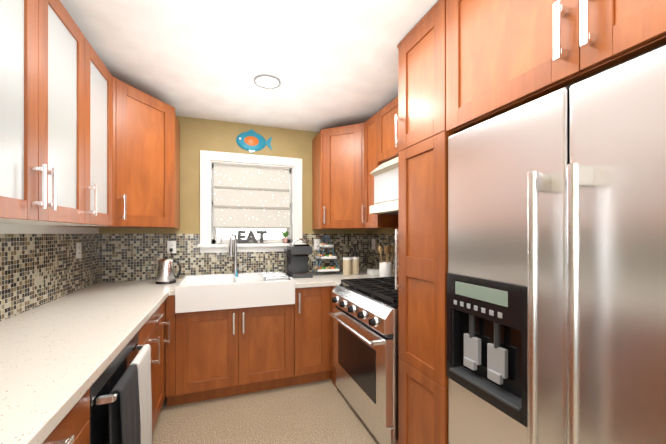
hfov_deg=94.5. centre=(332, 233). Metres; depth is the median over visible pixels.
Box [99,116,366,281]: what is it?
wall
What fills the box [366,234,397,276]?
wall tiles
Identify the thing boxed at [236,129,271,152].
art
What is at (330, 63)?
ceiling
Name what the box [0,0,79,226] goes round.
upper cabinet
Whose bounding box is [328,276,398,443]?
range
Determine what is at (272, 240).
window
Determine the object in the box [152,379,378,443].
floor
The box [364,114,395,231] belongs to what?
upper cabinet
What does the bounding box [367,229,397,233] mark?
wall
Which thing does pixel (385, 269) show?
utensil crock
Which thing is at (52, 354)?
base cabinets
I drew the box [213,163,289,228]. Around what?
window shade
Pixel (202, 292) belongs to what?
sink
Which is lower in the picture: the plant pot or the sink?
the sink
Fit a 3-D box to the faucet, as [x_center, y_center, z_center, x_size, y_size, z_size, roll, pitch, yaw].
[-0.923,0.192,2.984,0.163,0.403,0.139,0,0,-20]
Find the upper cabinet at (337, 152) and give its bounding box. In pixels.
[312,123,391,228]
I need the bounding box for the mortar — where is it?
[213,229,223,243]
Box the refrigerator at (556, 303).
[447,44,665,443]
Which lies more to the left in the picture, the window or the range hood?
the window
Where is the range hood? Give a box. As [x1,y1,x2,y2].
[369,157,397,214]
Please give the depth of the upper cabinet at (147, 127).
2.25 m
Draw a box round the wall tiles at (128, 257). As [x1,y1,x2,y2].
[99,234,365,281]
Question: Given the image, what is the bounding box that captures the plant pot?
[281,231,288,242]
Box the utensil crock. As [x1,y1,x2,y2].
[378,246,394,276]
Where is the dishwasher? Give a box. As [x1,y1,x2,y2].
[89,331,148,443]
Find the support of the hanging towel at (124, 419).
hanging from the dishwasher
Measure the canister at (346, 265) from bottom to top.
0.182 m
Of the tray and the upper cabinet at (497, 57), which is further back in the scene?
the tray
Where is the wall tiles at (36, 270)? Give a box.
[0,234,98,320]
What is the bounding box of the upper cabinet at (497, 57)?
[440,0,665,135]
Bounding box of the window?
[197,150,304,252]
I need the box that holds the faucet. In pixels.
[229,232,245,273]
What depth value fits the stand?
3.19 m
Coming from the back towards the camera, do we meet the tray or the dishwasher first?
the tray
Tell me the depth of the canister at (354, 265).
3.20 m
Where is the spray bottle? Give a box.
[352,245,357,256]
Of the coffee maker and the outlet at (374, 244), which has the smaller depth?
the coffee maker
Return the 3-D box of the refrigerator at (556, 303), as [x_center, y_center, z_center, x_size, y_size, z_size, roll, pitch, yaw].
[0.946,0.442,0.996,0.678,1.790,1.054,0,0,-20]
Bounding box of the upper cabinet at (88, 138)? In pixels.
[80,30,115,227]
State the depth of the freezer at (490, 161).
1.13 m
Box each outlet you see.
[76,243,80,258]
[167,241,175,252]
[314,239,320,249]
[372,239,375,249]
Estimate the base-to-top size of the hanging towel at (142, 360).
0.544 m
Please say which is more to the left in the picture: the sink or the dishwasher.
the dishwasher
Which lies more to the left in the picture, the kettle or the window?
the kettle
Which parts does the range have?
door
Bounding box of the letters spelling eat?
[238,231,266,242]
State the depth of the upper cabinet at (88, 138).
1.77 m
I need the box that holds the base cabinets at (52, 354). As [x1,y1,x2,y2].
[0,272,447,443]
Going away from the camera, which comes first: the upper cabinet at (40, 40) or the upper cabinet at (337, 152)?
the upper cabinet at (40, 40)
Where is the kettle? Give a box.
[155,256,180,283]
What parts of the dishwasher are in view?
handle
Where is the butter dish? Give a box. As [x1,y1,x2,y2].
[367,268,378,275]
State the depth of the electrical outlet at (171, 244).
2.88 m
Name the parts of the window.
glass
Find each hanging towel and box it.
[109,365,140,443]
[129,344,151,443]
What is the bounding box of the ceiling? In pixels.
[60,0,438,131]
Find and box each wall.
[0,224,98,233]
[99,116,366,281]
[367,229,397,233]
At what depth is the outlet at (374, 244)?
3.37 m
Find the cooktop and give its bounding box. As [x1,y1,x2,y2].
[339,276,397,307]
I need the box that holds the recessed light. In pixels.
[254,74,280,88]
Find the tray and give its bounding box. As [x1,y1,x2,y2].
[257,272,291,280]
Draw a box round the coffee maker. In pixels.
[284,238,311,277]
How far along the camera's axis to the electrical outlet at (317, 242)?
3.37 m
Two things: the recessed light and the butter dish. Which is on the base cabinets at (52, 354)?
the butter dish
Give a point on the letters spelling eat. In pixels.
(251, 236)
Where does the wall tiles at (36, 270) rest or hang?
attached to the wall
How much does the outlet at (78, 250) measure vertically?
0.116 m
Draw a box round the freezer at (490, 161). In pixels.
[448,87,569,443]
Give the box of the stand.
[312,235,339,274]
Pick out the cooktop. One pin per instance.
(382, 291)
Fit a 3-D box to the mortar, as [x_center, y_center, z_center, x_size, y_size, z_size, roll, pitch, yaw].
[-1.138,0.031,3.068,0.103,0.145,0.095,0,0,-20]
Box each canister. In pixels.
[343,257,350,274]
[351,257,358,274]
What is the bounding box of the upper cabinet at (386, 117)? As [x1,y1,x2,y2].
[376,98,395,163]
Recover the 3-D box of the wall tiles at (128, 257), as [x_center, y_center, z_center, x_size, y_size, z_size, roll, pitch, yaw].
[-0.832,0.218,3.138,2.588,0.425,0.006,0,0,-20]
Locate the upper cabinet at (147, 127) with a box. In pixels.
[116,78,179,227]
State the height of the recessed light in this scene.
0.012 m
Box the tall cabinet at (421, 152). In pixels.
[396,0,449,327]
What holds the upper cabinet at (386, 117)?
attached to the wall at (380, 231)
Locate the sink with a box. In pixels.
[175,271,294,312]
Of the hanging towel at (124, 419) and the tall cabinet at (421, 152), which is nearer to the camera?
the hanging towel at (124, 419)

